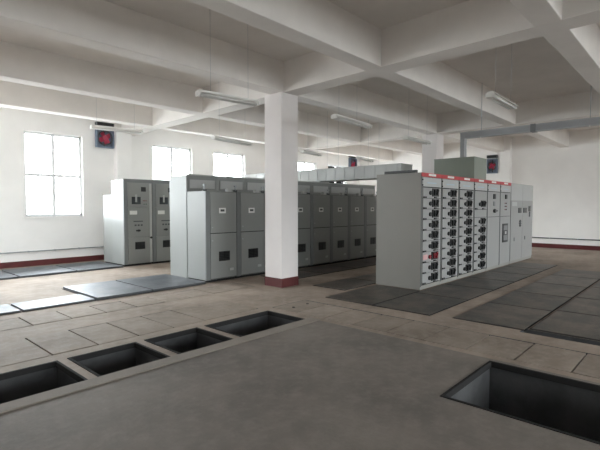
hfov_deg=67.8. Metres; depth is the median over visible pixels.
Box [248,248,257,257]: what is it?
vent grille
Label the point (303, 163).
window
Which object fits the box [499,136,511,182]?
column
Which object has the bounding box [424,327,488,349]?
slab
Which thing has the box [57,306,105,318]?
slab
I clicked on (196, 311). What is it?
slab
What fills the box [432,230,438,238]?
switch
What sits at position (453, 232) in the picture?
switch
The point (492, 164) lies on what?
exhaust fan
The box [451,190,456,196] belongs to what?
switch
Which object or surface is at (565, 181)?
wall
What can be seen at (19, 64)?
beam
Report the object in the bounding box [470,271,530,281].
floor plate
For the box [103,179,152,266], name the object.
tall cabinet
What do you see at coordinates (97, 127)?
fluorescent light
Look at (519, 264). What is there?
floor plate
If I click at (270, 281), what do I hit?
baseboard
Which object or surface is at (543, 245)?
baseboard
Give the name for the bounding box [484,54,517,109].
fluorescent light
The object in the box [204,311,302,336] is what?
trim
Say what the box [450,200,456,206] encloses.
switch
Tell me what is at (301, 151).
fluorescent light
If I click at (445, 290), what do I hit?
floor plate
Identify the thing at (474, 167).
box
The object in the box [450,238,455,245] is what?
switch
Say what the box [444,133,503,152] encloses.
beam
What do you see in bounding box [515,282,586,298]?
floor plate
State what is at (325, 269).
floor plate
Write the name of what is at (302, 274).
floor plate
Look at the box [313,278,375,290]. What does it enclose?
floor plate
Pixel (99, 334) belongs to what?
slab
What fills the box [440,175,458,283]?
tall cabinet
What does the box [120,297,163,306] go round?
slab
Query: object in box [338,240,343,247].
vent grille
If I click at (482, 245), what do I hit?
switch
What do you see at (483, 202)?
switch
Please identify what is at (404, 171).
steel angle
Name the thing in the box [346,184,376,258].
tall cabinet
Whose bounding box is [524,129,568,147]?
beam
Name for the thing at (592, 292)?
floor plate
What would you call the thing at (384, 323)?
slab
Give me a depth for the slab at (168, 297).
7.59 m
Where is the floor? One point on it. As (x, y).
(323, 384)
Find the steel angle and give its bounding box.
[384,170,417,173]
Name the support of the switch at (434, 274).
attached to the tall cabinet at (408, 218)
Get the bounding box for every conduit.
[0,246,103,253]
[532,237,599,240]
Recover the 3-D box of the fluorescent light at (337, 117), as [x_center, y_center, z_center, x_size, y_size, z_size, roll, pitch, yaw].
[0.943,-2.429,7.955,0.168,1.246,1.228,2,3,38]
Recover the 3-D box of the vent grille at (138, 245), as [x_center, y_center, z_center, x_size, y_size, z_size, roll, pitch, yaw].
[-4.197,0.538,11.737,0.024,0.190,0.270,2,3,42]
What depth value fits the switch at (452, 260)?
9.11 m
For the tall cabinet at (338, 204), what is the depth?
12.24 m
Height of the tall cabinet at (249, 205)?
2.235 m
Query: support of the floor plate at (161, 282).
on the floor
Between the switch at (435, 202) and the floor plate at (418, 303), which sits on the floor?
the floor plate at (418, 303)
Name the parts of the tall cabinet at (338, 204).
panel, door, door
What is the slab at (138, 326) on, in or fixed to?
on the floor
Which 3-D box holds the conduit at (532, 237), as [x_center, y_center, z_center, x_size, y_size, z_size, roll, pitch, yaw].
[11.891,0.586,14.322,9.700,0.050,0.065,2,3,42]
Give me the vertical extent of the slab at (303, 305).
0.084 m
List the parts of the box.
lid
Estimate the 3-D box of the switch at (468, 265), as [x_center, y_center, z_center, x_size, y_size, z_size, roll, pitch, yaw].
[3.713,0.932,9.764,0.073,0.150,0.270,2,3,42]
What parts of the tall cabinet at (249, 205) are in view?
rail, panel, name plate, door, door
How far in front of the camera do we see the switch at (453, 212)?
9.05 m
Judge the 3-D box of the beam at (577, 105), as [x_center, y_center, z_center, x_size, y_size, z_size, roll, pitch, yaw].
[6.963,-2.888,10.743,21.550,0.580,0.420,2,3,42]
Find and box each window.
[24,131,85,218]
[153,145,190,180]
[214,152,242,176]
[298,161,314,169]
[328,164,344,183]
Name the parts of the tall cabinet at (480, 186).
drawer, drawer, drawer, drawer, label panel, drawer, drawer, drawer, blank panel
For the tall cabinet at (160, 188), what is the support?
on the floor
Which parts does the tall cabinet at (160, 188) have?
corner post, rail, instrument door, cable door, breaker door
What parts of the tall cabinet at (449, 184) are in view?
drawer, drawer, drawer, drawer, drawer, drawer, drawer, drawer, drawer, label panel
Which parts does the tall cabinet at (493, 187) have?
door, door, label panel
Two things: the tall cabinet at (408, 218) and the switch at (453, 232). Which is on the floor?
the tall cabinet at (408, 218)
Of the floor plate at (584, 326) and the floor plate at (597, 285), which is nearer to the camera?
the floor plate at (584, 326)
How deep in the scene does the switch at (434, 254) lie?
8.50 m
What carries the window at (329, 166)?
in the wall at (17, 233)
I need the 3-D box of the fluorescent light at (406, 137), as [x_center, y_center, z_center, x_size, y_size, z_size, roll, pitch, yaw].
[2.728,-2.538,10.323,0.168,1.226,1.194,2,3,41]
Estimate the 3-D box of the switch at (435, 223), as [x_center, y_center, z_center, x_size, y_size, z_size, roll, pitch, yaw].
[2.607,-0.017,8.513,0.073,0.150,0.270,2,3,42]
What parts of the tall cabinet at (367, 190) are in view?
panel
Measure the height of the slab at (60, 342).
0.080 m
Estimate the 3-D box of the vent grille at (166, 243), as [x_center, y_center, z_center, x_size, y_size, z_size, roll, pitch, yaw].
[-3.658,0.514,12.328,0.024,0.190,0.270,2,3,42]
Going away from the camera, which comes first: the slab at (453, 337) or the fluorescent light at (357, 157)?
the slab at (453, 337)
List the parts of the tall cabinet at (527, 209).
panel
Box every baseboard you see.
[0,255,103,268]
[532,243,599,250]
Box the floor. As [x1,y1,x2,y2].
[0,247,599,449]
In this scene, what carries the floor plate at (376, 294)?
on the floor
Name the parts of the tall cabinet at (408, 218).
drawer, drawer, drawer, drawer, label panel, drawer, drawer, drawer, drawer, drawer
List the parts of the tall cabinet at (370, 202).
panel, door, door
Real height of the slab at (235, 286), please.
0.076 m
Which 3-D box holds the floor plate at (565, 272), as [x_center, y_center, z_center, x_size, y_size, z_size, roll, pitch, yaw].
[6.431,1.119,10.229,0.940,0.014,1.300,2,3,42]
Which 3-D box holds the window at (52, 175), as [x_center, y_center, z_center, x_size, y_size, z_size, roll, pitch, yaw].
[-6.616,-1.320,12.014,0.212,2.260,1.550,2,3,42]
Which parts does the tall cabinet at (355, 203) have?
panel, door, door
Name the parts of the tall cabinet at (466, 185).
drawer, drawer, drawer, drawer, drawer, drawer, drawer, label panel, drawer, drawer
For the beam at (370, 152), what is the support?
attached to the ceiling
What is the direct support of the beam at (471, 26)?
attached to the ceiling
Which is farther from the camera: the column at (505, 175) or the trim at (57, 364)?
the column at (505, 175)
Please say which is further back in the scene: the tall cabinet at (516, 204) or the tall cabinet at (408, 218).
the tall cabinet at (516, 204)
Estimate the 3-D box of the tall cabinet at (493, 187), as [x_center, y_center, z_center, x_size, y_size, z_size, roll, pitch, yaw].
[4.386,-0.005,11.195,1.015,2.158,0.877,2,3,42]
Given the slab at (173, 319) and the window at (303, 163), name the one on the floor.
the slab at (173, 319)
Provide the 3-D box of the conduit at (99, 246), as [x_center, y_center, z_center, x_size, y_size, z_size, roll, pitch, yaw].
[-8.012,0.733,10.427,0.058,0.040,7.540,2,3,42]
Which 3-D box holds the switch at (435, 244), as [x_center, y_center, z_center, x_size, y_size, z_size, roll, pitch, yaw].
[2.607,0.382,8.529,0.073,0.150,0.270,2,3,42]
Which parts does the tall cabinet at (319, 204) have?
panel, door, door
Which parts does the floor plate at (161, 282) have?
angle frame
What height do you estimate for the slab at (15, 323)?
0.075 m
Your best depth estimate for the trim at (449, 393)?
3.97 m
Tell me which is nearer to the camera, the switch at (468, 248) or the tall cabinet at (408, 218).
the tall cabinet at (408, 218)
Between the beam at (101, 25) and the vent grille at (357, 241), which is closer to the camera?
the beam at (101, 25)
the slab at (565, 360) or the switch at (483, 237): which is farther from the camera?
the switch at (483, 237)
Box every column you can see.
[265,92,297,278]
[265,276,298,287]
[422,133,443,173]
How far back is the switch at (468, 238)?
9.70 m
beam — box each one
[0,0,282,93]
[0,41,202,114]
[0,80,151,126]
[121,0,599,135]
[161,117,306,148]
[188,0,380,70]
[210,104,360,142]
[298,84,436,133]
[298,90,599,150]
[310,144,392,160]
[361,140,421,154]
[380,61,515,124]
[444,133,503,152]
[509,0,562,26]
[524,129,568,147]
[544,23,599,93]
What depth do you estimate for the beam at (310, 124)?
13.14 m
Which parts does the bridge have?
lid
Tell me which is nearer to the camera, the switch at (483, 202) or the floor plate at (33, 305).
the floor plate at (33, 305)
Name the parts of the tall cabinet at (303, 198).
door, door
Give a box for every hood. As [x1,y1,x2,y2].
[95,122,113,126]
[487,155,497,158]
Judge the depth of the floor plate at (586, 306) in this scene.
6.86 m
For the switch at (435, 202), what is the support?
attached to the tall cabinet at (408, 218)
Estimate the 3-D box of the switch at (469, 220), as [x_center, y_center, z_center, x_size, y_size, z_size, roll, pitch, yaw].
[3.713,-0.068,9.723,0.073,0.150,0.270,2,3,42]
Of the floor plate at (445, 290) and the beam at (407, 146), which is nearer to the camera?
the floor plate at (445, 290)
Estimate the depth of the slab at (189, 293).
7.95 m
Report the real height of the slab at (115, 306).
0.075 m
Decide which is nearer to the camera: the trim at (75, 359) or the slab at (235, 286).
the trim at (75, 359)
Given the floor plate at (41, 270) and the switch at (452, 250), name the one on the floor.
the floor plate at (41, 270)
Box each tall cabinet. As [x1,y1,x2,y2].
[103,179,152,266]
[151,180,169,263]
[169,174,236,282]
[217,176,263,277]
[244,177,264,273]
[298,181,329,266]
[298,191,309,268]
[311,182,347,263]
[329,183,363,260]
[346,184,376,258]
[361,185,376,195]
[376,172,441,289]
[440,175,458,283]
[457,177,473,278]
[472,179,487,274]
[485,180,500,270]
[498,182,510,266]
[509,183,522,263]
[521,184,532,260]
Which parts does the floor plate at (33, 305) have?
angle frame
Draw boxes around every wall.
[0,107,358,262]
[359,128,599,245]
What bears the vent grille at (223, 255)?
attached to the tall cabinet at (203, 241)
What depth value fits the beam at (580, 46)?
6.37 m
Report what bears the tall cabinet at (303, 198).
on the floor
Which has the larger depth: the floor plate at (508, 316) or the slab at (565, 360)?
the floor plate at (508, 316)
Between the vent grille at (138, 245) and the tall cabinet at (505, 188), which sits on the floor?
the tall cabinet at (505, 188)
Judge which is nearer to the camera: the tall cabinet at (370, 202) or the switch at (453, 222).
the switch at (453, 222)
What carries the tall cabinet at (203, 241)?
on the floor
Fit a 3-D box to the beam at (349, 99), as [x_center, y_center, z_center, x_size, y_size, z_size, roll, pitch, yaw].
[1.868,-2.900,11.013,0.320,0.578,6.450,2,3,42]
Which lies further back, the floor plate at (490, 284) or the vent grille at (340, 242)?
the vent grille at (340, 242)
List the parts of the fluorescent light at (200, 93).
hanger rod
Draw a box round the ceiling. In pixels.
[0,0,599,143]
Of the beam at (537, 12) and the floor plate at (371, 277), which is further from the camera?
the floor plate at (371, 277)
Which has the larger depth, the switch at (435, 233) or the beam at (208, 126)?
the beam at (208, 126)
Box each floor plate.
[0,270,17,279]
[0,304,20,315]
[2,265,75,277]
[11,294,95,311]
[56,261,122,271]
[63,280,151,300]
[116,274,205,291]
[261,270,323,278]
[298,265,354,273]
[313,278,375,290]
[326,285,418,305]
[331,261,375,268]
[351,273,375,280]
[357,258,375,262]
[372,293,467,315]
[416,284,493,300]
[446,277,513,289]
[453,302,551,330]
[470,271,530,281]
[490,291,571,311]
[491,266,544,275]
[507,262,557,269]
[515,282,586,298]
[530,310,599,340]
[535,275,598,287]
[552,269,599,279]
[556,297,599,315]
[575,287,599,299]
[591,281,599,287]
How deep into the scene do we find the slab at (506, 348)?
4.91 m
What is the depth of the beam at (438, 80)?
8.90 m
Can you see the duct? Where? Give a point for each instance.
(594, 121)
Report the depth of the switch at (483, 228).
10.29 m
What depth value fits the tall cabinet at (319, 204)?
11.62 m
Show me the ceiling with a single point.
(538, 71)
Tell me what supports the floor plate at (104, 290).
on the floor
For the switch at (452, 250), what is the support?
attached to the tall cabinet at (449, 184)
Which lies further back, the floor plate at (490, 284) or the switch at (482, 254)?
the switch at (482, 254)
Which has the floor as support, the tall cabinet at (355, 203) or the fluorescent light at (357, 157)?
the tall cabinet at (355, 203)
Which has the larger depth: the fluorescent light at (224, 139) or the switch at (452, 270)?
the fluorescent light at (224, 139)
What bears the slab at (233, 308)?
on the floor
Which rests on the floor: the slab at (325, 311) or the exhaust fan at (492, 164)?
the slab at (325, 311)
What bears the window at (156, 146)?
in the wall at (17, 233)
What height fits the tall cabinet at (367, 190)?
2.235 m
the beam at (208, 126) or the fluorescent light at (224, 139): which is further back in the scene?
the beam at (208, 126)
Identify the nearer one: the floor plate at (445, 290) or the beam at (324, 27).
the beam at (324, 27)
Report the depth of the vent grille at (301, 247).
11.07 m
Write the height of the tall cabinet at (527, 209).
2.158 m
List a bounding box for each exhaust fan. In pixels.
[95,122,113,148]
[348,156,356,166]
[487,155,497,173]
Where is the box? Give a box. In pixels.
[434,156,486,179]
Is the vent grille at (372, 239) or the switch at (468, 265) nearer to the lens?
the switch at (468, 265)
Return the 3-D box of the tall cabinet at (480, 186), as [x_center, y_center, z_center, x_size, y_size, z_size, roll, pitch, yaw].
[3.821,0.021,10.561,1.037,2.158,0.817,2,3,42]
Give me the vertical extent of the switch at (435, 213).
0.150 m
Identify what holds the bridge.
hanging from the ceiling
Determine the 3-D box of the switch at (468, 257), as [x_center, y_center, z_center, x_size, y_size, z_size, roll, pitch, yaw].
[3.713,0.732,9.756,0.073,0.150,0.270,2,3,42]
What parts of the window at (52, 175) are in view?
sill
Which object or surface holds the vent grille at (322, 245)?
attached to the tall cabinet at (319, 204)
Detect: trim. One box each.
[0,317,319,413]
[0,360,87,401]
[67,342,170,376]
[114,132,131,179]
[144,327,232,353]
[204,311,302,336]
[440,360,599,444]
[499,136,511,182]
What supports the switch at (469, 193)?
attached to the tall cabinet at (466, 185)
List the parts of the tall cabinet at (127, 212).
corner post, instrument door, breaker door, cable door, rail, post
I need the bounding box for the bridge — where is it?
[244,120,412,182]
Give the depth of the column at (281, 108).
8.58 m
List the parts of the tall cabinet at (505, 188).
door, door, label panel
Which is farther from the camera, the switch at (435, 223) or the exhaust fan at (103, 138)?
the exhaust fan at (103, 138)
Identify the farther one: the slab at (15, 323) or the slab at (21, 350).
the slab at (15, 323)
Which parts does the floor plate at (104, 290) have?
angle frame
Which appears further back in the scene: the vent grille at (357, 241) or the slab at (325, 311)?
the vent grille at (357, 241)
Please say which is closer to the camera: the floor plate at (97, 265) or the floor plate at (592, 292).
the floor plate at (592, 292)
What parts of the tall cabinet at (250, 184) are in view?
panel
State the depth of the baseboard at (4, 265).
11.91 m
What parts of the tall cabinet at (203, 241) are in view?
rail, panel, name plate, door, door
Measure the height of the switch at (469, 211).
0.150 m
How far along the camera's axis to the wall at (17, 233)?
12.50 m
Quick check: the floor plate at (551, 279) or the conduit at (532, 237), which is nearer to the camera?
the floor plate at (551, 279)
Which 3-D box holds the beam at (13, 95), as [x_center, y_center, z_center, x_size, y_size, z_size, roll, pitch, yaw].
[-6.712,-2.824,9.166,0.320,0.578,7.850,2,3,42]
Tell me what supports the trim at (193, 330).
on the floor
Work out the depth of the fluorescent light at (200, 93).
6.12 m
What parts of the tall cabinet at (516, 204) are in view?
panel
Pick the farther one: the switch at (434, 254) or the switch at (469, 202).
the switch at (469, 202)
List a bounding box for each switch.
[431,241,438,248]
[431,251,438,259]
[431,261,437,269]
[431,271,437,280]
[432,188,438,196]
[432,199,438,206]
[432,210,438,217]
[432,220,438,227]
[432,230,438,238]
[449,267,455,275]
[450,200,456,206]
[450,209,456,216]
[450,219,456,226]
[450,229,456,236]
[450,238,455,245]
[450,248,455,255]
[450,258,455,265]
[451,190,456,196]
[466,209,472,215]
[466,218,471,224]
[466,227,471,234]
[466,236,471,243]
[466,246,471,252]
[466,255,471,261]
[466,263,471,270]
[467,191,472,197]
[467,200,472,206]
[480,226,485,232]
[480,235,485,241]
[480,243,485,249]
[480,252,485,258]
[480,260,485,267]
[481,200,486,206]
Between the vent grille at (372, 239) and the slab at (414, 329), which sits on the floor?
the slab at (414, 329)
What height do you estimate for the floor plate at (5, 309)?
0.030 m
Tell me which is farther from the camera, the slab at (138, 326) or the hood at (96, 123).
the hood at (96, 123)
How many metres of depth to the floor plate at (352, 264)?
11.84 m
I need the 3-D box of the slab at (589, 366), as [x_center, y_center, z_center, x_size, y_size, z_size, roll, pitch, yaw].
[2.964,1.408,4.273,0.483,0.077,0.720,2,3,42]
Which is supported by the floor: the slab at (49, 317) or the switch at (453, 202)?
the slab at (49, 317)
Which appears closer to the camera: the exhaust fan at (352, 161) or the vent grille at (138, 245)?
the vent grille at (138, 245)
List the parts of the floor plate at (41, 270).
angle frame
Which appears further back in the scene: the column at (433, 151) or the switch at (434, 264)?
the column at (433, 151)
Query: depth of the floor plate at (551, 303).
7.30 m
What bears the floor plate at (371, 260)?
on the floor
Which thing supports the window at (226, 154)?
in the wall at (17, 233)
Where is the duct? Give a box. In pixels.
[460,96,599,156]
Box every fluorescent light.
[90,110,142,133]
[195,60,258,106]
[211,135,251,145]
[300,150,321,155]
[331,114,371,128]
[356,156,373,161]
[402,128,431,144]
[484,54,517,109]
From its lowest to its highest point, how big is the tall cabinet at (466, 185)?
2.158 m
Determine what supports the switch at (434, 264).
attached to the tall cabinet at (408, 218)
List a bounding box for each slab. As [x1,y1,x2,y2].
[0,318,31,330]
[0,339,51,366]
[19,312,70,325]
[27,330,96,354]
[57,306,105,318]
[70,323,136,344]
[90,302,135,312]
[107,316,172,335]
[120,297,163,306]
[141,311,204,327]
[148,293,188,301]
[171,305,232,320]
[173,289,212,297]
[200,300,256,313]
[218,283,253,289]
[273,300,326,312]
[297,305,352,318]
[324,310,379,324]
[353,315,412,331]
[387,321,448,339]
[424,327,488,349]
[467,335,533,359]
[515,344,585,372]
[572,354,599,378]
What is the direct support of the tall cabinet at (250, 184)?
on the floor
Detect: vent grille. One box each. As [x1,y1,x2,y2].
[135,242,144,248]
[163,240,169,246]
[219,251,229,260]
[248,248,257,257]
[298,244,305,251]
[319,242,325,249]
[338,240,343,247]
[355,239,360,245]
[370,237,375,243]
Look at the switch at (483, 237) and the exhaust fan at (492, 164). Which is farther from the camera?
the exhaust fan at (492, 164)
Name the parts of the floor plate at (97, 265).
angle frame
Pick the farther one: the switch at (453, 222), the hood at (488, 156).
the hood at (488, 156)
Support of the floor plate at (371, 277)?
on the floor
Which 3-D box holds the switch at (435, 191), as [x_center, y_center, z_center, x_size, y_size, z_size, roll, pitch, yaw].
[2.607,-0.617,8.488,0.073,0.150,0.270,2,3,42]
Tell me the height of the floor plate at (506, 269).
0.012 m
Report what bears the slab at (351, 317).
on the floor
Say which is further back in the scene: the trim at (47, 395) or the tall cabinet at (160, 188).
the tall cabinet at (160, 188)
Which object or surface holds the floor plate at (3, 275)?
on the floor
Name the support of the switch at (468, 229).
attached to the tall cabinet at (466, 185)
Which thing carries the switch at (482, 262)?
attached to the tall cabinet at (480, 186)

